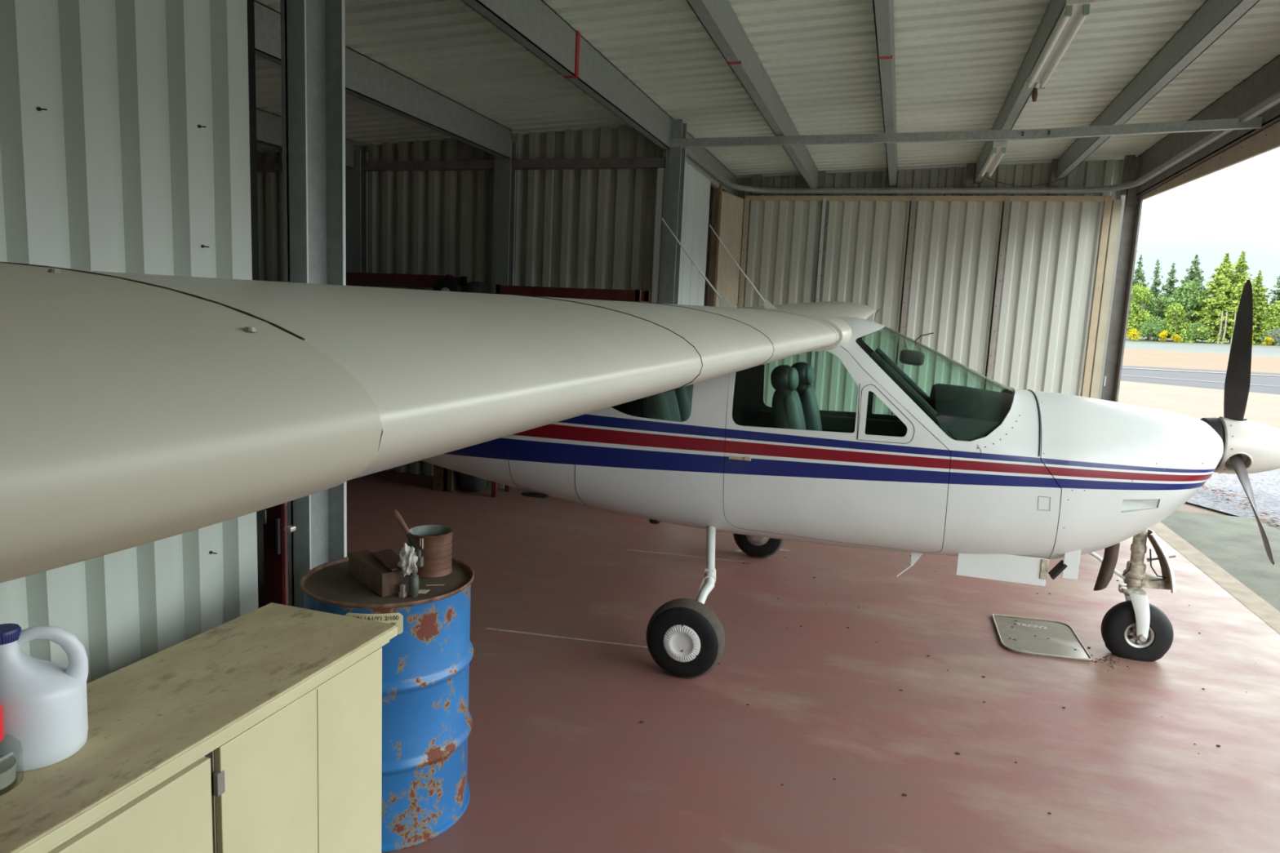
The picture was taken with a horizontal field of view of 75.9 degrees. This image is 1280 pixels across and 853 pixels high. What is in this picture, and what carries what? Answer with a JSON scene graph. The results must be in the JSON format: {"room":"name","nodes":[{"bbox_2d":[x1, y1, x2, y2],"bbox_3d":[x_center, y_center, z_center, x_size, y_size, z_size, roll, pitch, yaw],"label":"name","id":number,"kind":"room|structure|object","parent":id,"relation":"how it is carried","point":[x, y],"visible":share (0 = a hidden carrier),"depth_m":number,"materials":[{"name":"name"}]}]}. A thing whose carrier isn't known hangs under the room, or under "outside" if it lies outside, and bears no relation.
{"room":"airplane hangar","nodes":[
{"label":"airplane hangar","id":0,"kind":"room"},
{"bbox_2d":[0,0,257,684],"bbox_3d":[-2.547,-0.095,0.092,0.082,3.845,6.660,5,8,17],"label":"wall","id":1,"kind":"structure","parent":0,"point":[125,133],"depth_m":2.74,"materials":[{"name":"grey metal"}]},
{"bbox_2d":[247,0,264,608],"bbox_3d":[-1.623,-0.502,3.383,0.080,3.845,0.060,5,8,17],"label":"trim","id":2,"kind":"structure","parent":1,"relation":"attached to","point":[251,7],"depth_m":3.31,"materials":[{"name":"metal"}]},
{"bbox_2d":[257,124,663,480],"bbox_3d":[-2.913,-1.398,9.440,6.480,3.866,0.077,5,8,17],"label":"wall","id":3,"kind":"structure","parent":0,"point":[420,222],"depth_m":8.85,"materials":[{"name":"grey metal"}]},
{"bbox_2d":[657,116,1262,148],"bbox_3d":[2.508,-2.567,7.255,4.937,0.078,0.208,6,8,21],"label":"tie beam","id":4,"kind":"structure","parent":3,"relation":"attached to","point":[1224,124],"depth_m":7.12,"materials":[{"name":"metal"}]},
{"bbox_2d":[551,131,558,287],"bbox_3d":[-0.487,-1.389,10.372,0.045,3.815,3.260,5,8,17],"label":"wall","id":5,"kind":"structure","parent":0,"point":[557,139],"depth_m":8.70,"materials":[{"name":"grey metal"}]},
{"bbox_2d":[678,162,711,306],"bbox_3d":[0.539,-1.056,9.251,0.022,3.550,1.480,5,8,17],"label":"wall","id":6,"kind":"structure","parent":0,"point":[696,186],"depth_m":9.13,"materials":[{"name":"white metal"}]},
{"bbox_2d":[685,157,719,187],"bbox_3d":[0.669,-2.870,9.263,0.062,0.050,2.100,5,8,17],"label":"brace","id":7,"kind":"structure","parent":6,"relation":"attached to","point":[714,184],"depth_m":9.39,"materials":[{"name":"metal"}]},
{"bbox_2d":[255,0,1279,182],"bbox_3d":[-1.652,-2.569,4.220,11.950,0.546,15.585,5,8,17],"label":"ceiling","id":8,"kind":"structure","parent":0,"point":[957,63],"depth_m":6.47,"materials":[{"name":"white metal"}]},
{"bbox_2d":[256,107,353,168],"bbox_3d":[-5.015,-2.321,3.418,0.085,0.295,11.980,5,8,17],"label":"beam","id":9,"kind":"structure","parent":8,"relation":"attached to","point":[268,125],"depth_m":7.91,"materials":[{"name":"metal"}]},
{"bbox_2d":[253,0,511,159],"bbox_3d":[-3.190,-2.244,2.856,0.085,0.295,12.000,5,8,17],"label":"beam","id":10,"kind":"structure","parent":8,"relation":"attached to","point":[366,79],"depth_m":6.69,"materials":[{"name":"metal"}]},
{"bbox_2d":[461,0,736,195],"bbox_3d":[-1.045,-2.364,3.902,0.096,0.296,15.300,5,8,17],"label":"beam","id":11,"kind":"structure","parent":8,"relation":"attached to","point":[534,24],"depth_m":5.80,"materials":[{"name":"metal"}]},
{"bbox_2d":[685,0,818,188],"bbox_3d":[0.009,-2.349,3.567,0.094,0.236,15.300,5,8,17],"label":"beam","id":12,"kind":"structure","parent":8,"relation":"attached to","point":[718,18],"depth_m":5.99,"materials":[{"name":"metal"}]},
{"bbox_2d":[872,0,897,186],"bbox_3d":[0.945,-2.309,3.274,0.094,0.236,15.300,5,8,17],"label":"beam","id":13,"kind":"structure","parent":8,"relation":"attached to","point":[883,10],"depth_m":5.83,"materials":[{"name":"metal"}]},
{"bbox_2d":[685,90,1279,397],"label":"door","id":14,"kind":"structure","parent":8,"relation":"attached to","point":[1052,251],"depth_m":10.05,"materials":[{"name":"beige metal"}]},
{"bbox_2d":[706,183,743,398],"bbox_3d":[1.070,-1.278,10.799,0.105,3.580,0.960,6,9,25],"label":"door","id":15,"kind":"structure","parent":14,"relation":"hanging from","point":[727,208],"depth_m":10.59,"materials":[{"name":"beige wood"}]},
{"bbox_2d":[737,195,824,406],"bbox_3d":[1.829,-1.284,11.097,1.042,3.580,0.086,5,8,17],"label":"door","id":16,"kind":"structure","parent":14,"relation":"hanging from","point":[780,235],"depth_m":10.98,"materials":[{"name":"beige metal"}]},
{"bbox_2d":[810,195,912,414],"bbox_3d":[2.843,-1.196,10.785,1.112,3.580,0.088,5,8,17],"label":"door","id":17,"kind":"structure","parent":14,"relation":"hanging from","point":[863,238],"depth_m":10.69,"materials":[{"name":"beige metal"}]},
{"bbox_2d":[893,195,1006,415],"bbox_3d":[3.886,-1.105,10.464,1.102,3.580,0.088,5,8,17],"label":"door","id":18,"kind":"structure","parent":14,"relation":"hanging from","point":[953,246],"depth_m":10.39,"materials":[{"name":"beige metal"}]},
{"bbox_2d":[973,0,1066,183],"bbox_3d":[1.909,-2.265,2.972,0.085,0.235,15.300,5,8,17],"label":"beam","id":19,"kind":"structure","parent":8,"relation":"attached to","point":[1018,95],"depth_m":6.30,"materials":[{"name":"metal"}]},
{"bbox_2d":[980,140,1066,186],"bbox_3d":[4.169,-2.746,8.712,0.974,0.173,1.947,5,8,17],"label":"fluorescent light","id":20,"kind":"object","parent":19,"relation":"attached to","point":[998,150],"depth_m":8.39,"materials":[{"name":"white metal"}]},
{"bbox_2d":[1026,0,1093,102],"bbox_3d":[2.591,-2.329,5.144,0.132,0.176,1.585,5,8,17],"label":"fluorescent light","id":21,"kind":"object","parent":19,"relation":"attached to","point":[1074,13],"visible":1,"depth_m":4.92,"materials":[{"name":"white metal"}]},
{"bbox_2d":[1056,0,1260,179],"bbox_3d":[2.782,-2.228,2.698,0.085,0.235,15.300,5,8,17],"label":"beam","id":22,"kind":"structure","parent":8,"relation":"attached to","point":[1213,18],"depth_m":5.87,"materials":[{"name":"metal"}]},
{"bbox_2d":[346,470,1279,852],"bbox_3d":[-1.923,1.281,4.995,11.620,0.152,16.000,5,8,17],"label":"floor","id":23,"kind":"structure","parent":0,"point":[564,676],"depth_m":4.28,"materials":[{"name":"paint"}]},
{"bbox_2d":[0,602,397,852],"bbox_3d":[-1.501,1.248,1.496,0.511,0.900,2.878,5,8,17],"label":"base cabinet","id":24,"kind":"object","parent":23,"relation":"on","point":[259,731],"visible":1,"depth_m":2.21,"materials":[{"name":"beige paint"}]},
{"bbox_2d":[0,702,23,795],"bbox_3d":[-1.378,0.672,1.722,0.128,0.188,0.128,5,8,17],"label":"clear bottle","id":25,"kind":"object","parent":24,"relation":"on","point":[7,763],"visible":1,"depth_m":1.73,"materials":[{"name":"plastic"}]},
{"bbox_2d":[0,702,4,742],"bbox_3d":[-1.376,0.622,1.716,0.070,0.088,0.070,5,8,17],"label":"bottle","id":26,"kind":"object","parent":25,"relation":"on","point":[2,723],"depth_m":1.73,"materials":[{"name":"red plastic"}]},
{"bbox_2d":[0,623,88,772],"bbox_3d":[-1.375,0.595,1.863,0.204,0.302,0.199,-2,9,-32],"label":"plastic jug","id":27,"kind":"object","parent":24,"relation":"on","point":[44,703],"visible":0.99,"depth_m":1.81,"materials":[{"name":"white plastic"}]},
{"bbox_2d":[262,502,288,605],"bbox_3d":[-1.944,0.806,4.349,0.480,0.965,0.427,5,8,17],"label":"tool chest","id":28,"kind":"object","parent":23,"relation":"on","point":[275,517],"visible":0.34,"depth_m":4.09,"materials":[{"name":"metal"}]},
{"bbox_2d":[280,0,346,608],"bbox_3d":[-1.376,-0.366,3.477,0.172,3.571,0.295,5,8,17],"label":"steel column","id":29,"kind":"structure","parent":23,"relation":"on","point":[313,32],"depth_m":3.42,"materials":[{"name":"grey metal"}]},
{"bbox_2d":[345,150,367,286],"bbox_3d":[-3.261,-1.282,9.399,0.280,3.616,0.180,5,8,17],"label":"steel column","id":30,"kind":"structure","parent":23,"relation":"on","point":[356,179],"depth_m":9.22,"materials":[{"name":"grey metal"}]},
{"bbox_2d":[257,162,282,172],"bbox_3d":[-4.585,-3.035,9.615,2.720,0.090,0.095,5,8,17],"label":"beam","id":31,"kind":"structure","parent":30,"relation":"attached to","point":[261,166],"depth_m":9.48,"materials":[{"name":"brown metal"}]},
{"bbox_2d":[300,551,474,852],"bbox_3d":[-0.973,1.027,3.183,0.638,0.930,0.638,5,8,17],"label":"drum","id":32,"kind":"object","parent":23,"relation":"on","point":[427,722],"visible":0.63,"depth_m":2.96,"materials":[{"name":"blue metal"}]},
{"bbox_2d":[348,549,402,597],"bbox_3d":[-0.990,0.545,3.060,0.080,0.088,0.310,-4,10,-41],"label":"wood block","id":33,"kind":"object","parent":32,"relation":"on","point":[366,568],"visible":0.85,"depth_m":2.99,"materials":[{"name":"brown wood"}]},
{"bbox_2d":[372,548,401,571],"bbox_3d":[-0.920,0.493,3.032,0.070,0.016,0.230,-3,9,-34],"label":"metal plate","id":34,"kind":"object","parent":33,"relation":"on","point":[390,559],"visible":0.76,"depth_m":3.03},
{"bbox_2d":[399,583,407,597],"bbox_3d":[-0.850,0.589,2.942,0.020,0.045,0.022,5,8,17],"label":"tube","id":35,"kind":"object","parent":32,"relation":"on","point":[402,593],"visible":1,"depth_m":2.94,"materials":[{"name":"grey metal"}]},
{"bbox_2d":[408,549,423,597],"bbox_3d":[-0.811,0.525,2.941,0.068,0.175,0.037,5,8,17],"label":"gun","id":36,"kind":"object","parent":32,"relation":"on","point":[413,581],"visible":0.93,"depth_m":2.93,"materials":[{"name":"grey metal"}]},
{"bbox_2d":[397,542,417,577],"bbox_3d":[-0.829,0.476,2.924,0.078,0.126,0.054,5,8,17],"label":"rag","id":37,"kind":"object","parent":36,"relation":"hanging from","point":[408,557],"visible":1,"depth_m":2.91,"materials":[{"name":"white fabric"}]},
{"bbox_2d":[417,589,430,593],"bbox_3d":[-0.799,0.605,3.004,0.052,0.002,0.039,2,8,-3],"label":"paper scrap","id":38,"kind":"object","parent":32,"relation":"on","point":[419,591],"visible":0.64,"depth_m":3.00,"materials":[{"name":"white paper"}]},
{"bbox_2d":[408,524,453,578],"bbox_3d":[-0.825,0.490,3.223,0.174,0.168,0.174,5,8,17],"label":"tin can","id":39,"kind":"object","parent":32,"relation":"on","point":[434,541],"visible":0.69,"depth_m":3.16,"materials":[{"name":"metal"}]},
{"bbox_2d":[393,510,418,550],"bbox_3d":[-0.900,0.402,3.165,0.137,0.145,0.024,7,9,29],"label":"brush","id":40,"kind":"object","parent":39,"relation":"in","point":[397,514],"visible":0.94,"depth_m":3.16,"materials":[{"name":"brown wood"}]},
{"bbox_2d":[426,584,444,586],"bbox_3d":[-0.766,0.594,3.069,0.067,0.004,0.004,1,8,-9],"label":"wooden stick","id":41,"kind":"object","parent":32,"relation":"on","point":[426,584],"visible":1,"depth_m":3.07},
{"bbox_2d":[346,271,466,491],"bbox_3d":[-2.683,-0.517,8.954,1.550,2.275,0.350,5,8,17],"label":"storage rack","id":42,"kind":"object","parent":23,"relation":"on","point":[352,278],"visible":0.21,"depth_m":8.65,"materials":[{"name":"red metal"}]},
{"bbox_2d":[346,281,464,288],"bbox_3d":[-2.637,-1.522,8.817,1.550,0.025,0.350,5,8,17],"label":"shelf","id":43,"kind":"object","parent":42,"relation":"attached to","point":[406,284],"depth_m":8.63,"materials":[{"name":"brown wood"}]},
{"bbox_2d":[433,464,462,492],"bbox_3d":[-2.017,-0.284,8.744,0.220,1.930,0.300,5,8,17],"label":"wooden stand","id":44,"kind":"object","parent":23,"relation":"on","point":[453,479],"visible":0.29,"depth_m":8.72,"materials":[{"name":"brown wood"}]},
{"bbox_2d":[433,277,462,292],"bbox_3d":[-1.971,-1.360,8.384,0.320,0.320,0.095,5,8,17],"label":"wheel","id":45,"kind":"object","parent":44,"relation":"on","point":[446,284],"visible":0.43,"depth_m":8.33,"materials":[{"name":"rubber"}]},
{"bbox_2d":[458,281,489,492],"bbox_3d":[-1.734,-0.404,8.639,0.280,2.220,0.300,5,8,17],"label":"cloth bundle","id":46,"kind":"object","parent":23,"relation":"on","point":[468,482],"visible":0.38,"depth_m":8.64,"materials":[{"name":"black fabric"}]},
{"bbox_2d":[485,139,516,488],"bbox_3d":[-1.493,-1.166,8.850,0.250,3.694,0.180,5,8,17],"label":"steel column","id":47,"kind":"structure","parent":23,"relation":"on","point":[504,176],"depth_m":8.68,"materials":[{"name":"grey metal"}]},
{"bbox_2d":[361,160,494,171],"bbox_3d":[-2.294,-2.835,8.910,1.650,0.090,0.095,5,8,17],"label":"beam","id":48,"kind":"structure","parent":47,"relation":"attached to","point":[439,165],"depth_m":8.87,"materials":[{"name":"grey metal"}]},
{"bbox_2d":[511,157,666,169],"bbox_3d":[-0.532,-2.681,8.367,1.670,0.090,0.095,5,8,17],"label":"beam","id":49,"kind":"structure","parent":47,"relation":"attached to","point":[620,162],"depth_m":8.32,"materials":[{"name":"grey metal"}]},
{"bbox_2d":[491,284,650,497],"bbox_3d":[-0.723,-0.306,8.355,1.530,2.195,0.350,5,8,17],"label":"storage rack","id":50,"kind":"object","parent":23,"relation":"on","point":[637,295],"visible":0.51,"depth_m":8.06,"materials":[{"name":"red metal"}]},
{"bbox_2d":[572,297,648,302],"bbox_3d":[-0.679,-1.271,8.224,1.530,0.025,0.350,5,8,17],"label":"shelf","id":51,"kind":"object","parent":50,"relation":"attached to","point":[640,300],"depth_m":7.92,"materials":[{"name":"brown wood"}]},
{"bbox_2d":[0,217,1279,679],"bbox_3d":[0.170,-0.178,6.203,9.190,2.602,8.950,-3,10,-36],"label":"airplane","id":52,"kind":"object","parent":23,"relation":"on","point":[136,409],"visible":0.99,"depth_m":1.45,"materials":[{"name":"paint"}]},
{"bbox_2d":[1120,498,1159,512],"bbox_3d":[2.704,0.428,4.436,0.196,0.088,0.062,4,8,13],"label":"vent","id":53,"kind":"object","parent":52,"relation":"attached to","point":[1127,505],"depth_m":4.45,"materials":[{"name":"metal"}]},
{"bbox_2d":[651,119,687,304],"bbox_3d":[0.254,-1.095,8.328,0.265,3.851,0.230,5,8,17],"label":"steel column","id":54,"kind":"structure","parent":23,"relation":"on","point":[675,162],"depth_m":8.15,"materials":[{"name":"grey metal"}]},
{"bbox_2d":[640,554,1256,814],"bbox_3d":[1.775,1.445,4.457,3.555,0.008,5.749,5,8,17],"label":"debris","id":55,"kind":"object","parent":23,"relation":"on","point":[1095,661],"visible":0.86,"depth_m":4.91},
{"bbox_2d":[991,613,1092,662],"bbox_3d":[2.579,1.358,5.306,0.509,0.018,0.686,5,8,17],"label":"drip tray","id":56,"kind":"object","parent":23,"relation":"on","point":[1017,634],"visible":1,"depth_m":5.27,"materials":[{"name":"metal"}]},
{"bbox_2d":[1088,199,1122,399],"bbox_3d":[5.583,-0.930,9.968,0.090,3.560,0.070,5,8,17],"label":"trim","id":57,"kind":"structure","parent":23,"relation":"on","point":[1116,203],"depth_m":9.86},
{"bbox_2d":[1101,156,1143,402],"bbox_3d":[5.740,-1.150,9.820,0.181,4.050,0.155,5,8,17],"label":"post","id":58,"kind":"object","parent":23,"relation":"on","point":[1128,250],"visible":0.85,"depth_m":9.79,"materials":[{"name":"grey metal"}]},
{"bbox_2d":[1149,521,1279,634],"bbox_3d":[3.715,1.776,3.259,0.220,0.148,16.000,5,8,17],"label":"floor edge","id":59,"kind":"structure","parent":23,"relation":"attached to","point":[1270,615],"depth_m":6.82,"materials":[{"name":"concrete"}]},
{"bbox_2d":[657,159,1125,414],"bbox_3d":[2.972,-1.453,11.007,6.160,4.080,0.047,5,8,17],"label":"frame","id":60,"kind":"structure","parent":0,"point":[1106,172],"depth_m":10.46,"materials":[{"name":"grey metal"}]},
{"bbox_2d":[1136,54,1279,199],"bbox_3d":[3.609,-1.928,2.493,0.090,0.778,15.340,5,8,17],"label":"door header beam","id":61,"kind":"structure","parent":60,"relation":"attached to","point":[1237,146],"depth_m":7.11,"materials":[{"name":"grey metal"}]},
{"bbox_2d":[1117,381,1279,516],"bbox_3d":[40.299,1.922,14.726,171.560,0.010,131.740,5,8,17],"label":"ground","id":62,"kind":"structure","parent":0,"point":[1198,403],"depth_m":27.57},
{"bbox_2d":[1186,468,1279,524],"bbox_3d":[7.832,1.912,3.813,6.200,0.001,23.500,5,8,17],"label":"gravel bed","id":63,"kind":"object","parent":62,"relation":"on","point":[1265,486],"visible":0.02,"depth_m":11.10,"materials":[{"name":"grey gravel"}]},
{"bbox_2d":[1120,365,1279,395],"bbox_3d":[28.777,-2.422,42.625,129.600,0.020,58.400,5,8,17],"label":"asphalt road","id":64,"kind":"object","parent":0,"point":[1206,376],"visible":0.29,"depth_m":44.56,"materials":[{"name":"grey asphalt"}]},
{"bbox_2d":[1120,374,1271,386],"bbox_3d":[48.719,0.813,25.324,167.715,0.001,65.825,5,8,17],"label":"road marking","id":65,"kind":"object","parent":64,"relation":"on","point":[1121,375],"depth_m":41.94,"materials":[{"name":"paint"}]},
{"bbox_2d":[1122,367,1279,376],"bbox_3d":[60.529,-1.739,47.894,179.196,0.001,18.806,5,8,17],"label":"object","id":66,"kind":"object","parent":64,"relation":"on","point":[1122,367],"depth_m":52.97,"materials":[{"name":"paint"}]},
{"bbox_2d":[1122,348,1279,373],"bbox_3d":[53.310,-8.003,87.960,172.800,0.990,91.500,5,8,17],"label":"verge","id":67,"kind":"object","parent":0,"point":[1131,357],"visible":0.19,"depth_m":71.23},
{"bbox_2d":[1125,335,1276,344],"bbox_3d":[122.586,-19.871,187.795,600.000,2.850,206.000,5,8,17],"label":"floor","id":68,"kind":"structure","parent":0,"point":[1145,337],"depth_m":142.70,"materials":[{"name":"soil"}]},
{"bbox_2d":[1125,253,1150,339],"bbox_3d":[81.854,-21.245,134.885,6.690,13.998,7.584,5,8,17],"label":"pine tree","id":69,"kind":"object","parent":68,"relation":"on","point":[1139,276],"visible":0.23,"depth_m":134.32,"materials":[{"name":"green plant"}]},
{"bbox_2d":[1141,258,1168,339],"bbox_3d":[85.159,-20.917,135.678,6.500,13.431,7.130,5,8,17],"label":"pine tree","id":70,"kind":"object","parent":68,"relation":"on","point":[1155,291],"visible":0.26,"depth_m":134.63,"materials":[{"name":"green plant"}]},
{"bbox_2d":[1152,262,1178,340],"bbox_3d":[87.588,-20.667,136.402,8.597,12.960,7.861,5,8,17],"label":"pine tree","id":71,"kind":"object","parent":68,"relation":"on","point":[1169,286],"visible":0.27,"depth_m":135.59,"materials":[{"name":"green plant"}]},
{"bbox_2d":[1163,254,1206,340],"bbox_3d":[89.482,-20.933,134.186,7.864,14.254,9.518,5,8,17],"label":"pine tree","id":72,"kind":"object","parent":68,"relation":"on","point":[1194,274],"visible":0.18,"depth_m":132.80,"materials":[{"name":"green plant"}]},
{"bbox_2d":[1178,290,1207,334],"bbox_3d":[88.809,-17.707,131.358,5.583,8.617,5.449,5,8,17],"label":"leafy tree","id":73,"kind":"object","parent":68,"relation":"on","point":[1193,318],"visible":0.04,"depth_m":130.01,"materials":[{"name":"green plant"}]},
{"bbox_2d":[1174,251,1262,344],"bbox_3d":[89.526,-19.844,127.205,11.943,14.185,11.180,5,8,17],"label":"conifer tree","id":74,"kind":"object","parent":68,"relation":"on","point":[1221,290],"visible":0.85,"depth_m":125.22,"materials":[{"name":"green plant"}]},
{"bbox_2d":[1251,269,1271,342],"bbox_3d":[95.113,-18.344,126.778,6.898,11.637,7.655,5,8,17],"label":"conifer tree","id":75,"kind":"object","parent":68,"relation":"on","point":[1260,300],"visible":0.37,"depth_m":126.04,"materials":[{"name":"green plant"}]},
{"bbox_2d":[1256,300,1279,345],"bbox_3d":[96.303,-15.556,122.871,6.057,7.332,7.768,5,8,17],"label":"leafy tree","id":76,"kind":"object","parent":68,"relation":"on","point":[1272,320],"visible":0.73,"depth_m":123.12,"materials":[{"name":"green plant"}]},
{"bbox_2d":[1257,269,1279,343],"bbox_3d":[98.507,-19.360,127.233,7.576,13.829,8.102,5,8,17],"label":"conifer tree","id":77,"kind":"object","parent":68,"relation":"on","point":[1274,291],"visible":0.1,"depth_m":126.72,"materials":[{"name":"green plant"}]},
{"bbox_2d":[1124,341,1279,356],"bbox_3d":[69.712,-11.747,114.239,230.400,3.120,113.000,5,8,17],"label":"runway","id":78,"kind":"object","parent":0,"point":[1267,351],"visible":0.25,"depth_m":104.16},
{"bbox_2d":[1125,338,1279,346],"bbox_3d":[77.745,-13.881,132.551,240.000,3.120,95.000,5,8,17],"label":"grass strip","id":79,"kind":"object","parent":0,"point":[1126,340],"visible":0.23,"depth_m":126.03,"materials":[{"name":"plant"}]},
{"bbox_2d":[1125,328,1141,341],"bbox_3d":[75.630,-13.993,125.445,2.291,2.066,2.949,5,8,17],"label":"shrub","id":80,"kind":"object","parent":79,"relation":"on","point":[1135,334],"visible":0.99,"depth_m":125.57,"materials":[{"name":"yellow plant"}]},
{"bbox_2d":[1126,284,1153,340],"bbox_3d":[78.436,-18.226,130.467,5.463,8.950,5.661,5,8,17],"label":"leafy tree","id":81,"kind":"object","parent":79,"relation":"on","point":[1139,293],"visible":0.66,"depth_m":129.28,"materials":[{"name":"green plant"}]},
{"bbox_2d":[1131,315,1167,341],"bbox_3d":[78.905,-15.213,127.031,5.004,3.948,4.302,5,8,17],"label":"bush","id":82,"kind":"object","parent":79,"relation":"on","point":[1150,326],"visible":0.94,"depth_m":126.78,"materials":[{"name":"green plant"}]},
{"bbox_2d":[1138,293,1177,341],"bbox_3d":[82.491,-17.309,130.307,5.959,7.540,5.969,5,8,17],"label":"leafy tree","id":83,"kind":"object","parent":79,"relation":"on","point":[1156,304],"visible":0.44,"depth_m":129.47,"materials":[{"name":"green plant"}]},
{"bbox_2d":[1158,329,1168,342],"bbox_3d":[79.487,-13.703,124.708,1.472,1.989,1.950,5,8,17],"label":"shrub","id":84,"kind":"object","parent":79,"relation":"on","point":[1162,334],"visible":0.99,"depth_m":124.29,"materials":[{"name":"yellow plant"}]},
{"bbox_2d":[1170,333,1182,342],"bbox_3d":[81.200,-13.294,124.094,1.574,1.426,1.732,5,8,17],"label":"shrub","id":85,"kind":"object","parent":79,"relation":"on","point":[1178,339],"visible":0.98,"depth_m":123.79,"materials":[{"name":"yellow plant"}]},
{"bbox_2d":[1160,302,1198,342],"bbox_3d":[83.604,-16.114,127.249,4.719,6.098,5.253,5,8,17],"label":"leafy tree","id":86,"kind":"object","parent":79,"relation":"on","point":[1175,317],"visible":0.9,"depth_m":126.81,"materials":[{"name":"green plant"}]},
{"bbox_2d":[1160,280,1207,342],"bbox_3d":[85.339,-18.153,129.344,6.019,9.736,6.485,5,8,17],"label":"leafy tree","id":87,"kind":"object","parent":79,"relation":"on","point":[1188,298],"visible":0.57,"depth_m":127.41,"materials":[{"name":"green plant"}]},
{"bbox_2d":[1179,321,1212,342],"bbox_3d":[85.052,-14.325,125.665,4.766,3.597,4.100,5,8,17],"label":"bush","id":88,"kind":"object","parent":79,"relation":"on","point":[1191,325],"visible":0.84,"depth_m":124.91,"materials":[{"name":"green plant"}]},
{"bbox_2d":[1217,311,1222,343],"bbox_3d":[87.731,-14.846,123.996,0.353,5.109,0.306,5,8,17],"label":"bare trunk","id":89,"kind":"object","parent":79,"relation":"on","point":[1220,326],"visible":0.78,"depth_m":123.94,"materials":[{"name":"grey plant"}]},
{"bbox_2d":[1222,311,1227,343],"bbox_3d":[88.303,-14.796,123.820,0.353,5.109,0.306,5,8,17],"label":"bare trunk","id":90,"kind":"object","parent":79,"relation":"on","point":[1225,325],"visible":0.78,"depth_m":123.71,"materials":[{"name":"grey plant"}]},
{"bbox_2d":[1191,250,1263,343],"bbox_3d":[91.869,-19.918,126.907,9.537,14.426,9.275,5,8,17],"label":"conifer tree","id":91,"kind":"object","parent":79,"relation":"on","point":[1241,266],"visible":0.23,"depth_m":125.58,"materials":[{"name":"green plant"}]},
{"bbox_2d":[1230,311,1235,343],"bbox_3d":[89.350,-14.704,123.497,0.353,5.109,0.306,5,8,17],"label":"bare trunk","id":92,"kind":"object","parent":79,"relation":"on","point":[1235,312],"visible":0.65,"depth_m":123.33,"materials":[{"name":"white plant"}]},
{"bbox_2d":[1262,337,1274,346],"bbox_3d":[91.224,-12.267,119.087,1.240,1.541,1.622,5,8,17],"label":"shrub","id":93,"kind":"object","parent":79,"relation":"on","point":[1268,340],"visible":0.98,"depth_m":118.89,"materials":[{"name":"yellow plant"}]},
{"bbox_2d":[1259,327,1279,346],"bbox_3d":[92.755,-13.072,119.677,3.718,2.929,3.541,5,8,17],"label":"bush","id":94,"kind":"object","parent":79,"relation":"on","point":[1275,334],"visible":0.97,"depth_m":119.51,"materials":[{"name":"green plant"}]},
{"bbox_2d":[1160,510,1279,612],"bbox_3d":[4.076,2.041,1.539,1.500,0.100,16.900,5,8,17],"label":"concrete apron","id":95,"kind":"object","parent":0,"point":[1234,544],"visible":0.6,"depth_m":8.14,"materials":[{"name":"grey concrete"}]},
{"bbox_2d":[1202,484,1279,528],"bbox_3d":[7.072,1.138,8.695,0.744,0.015,5.576,4,8,12],"label":"gravel","id":96,"kind":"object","parent":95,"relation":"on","point":[1233,495],"visible":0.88,"depth_m":10.19,"materials":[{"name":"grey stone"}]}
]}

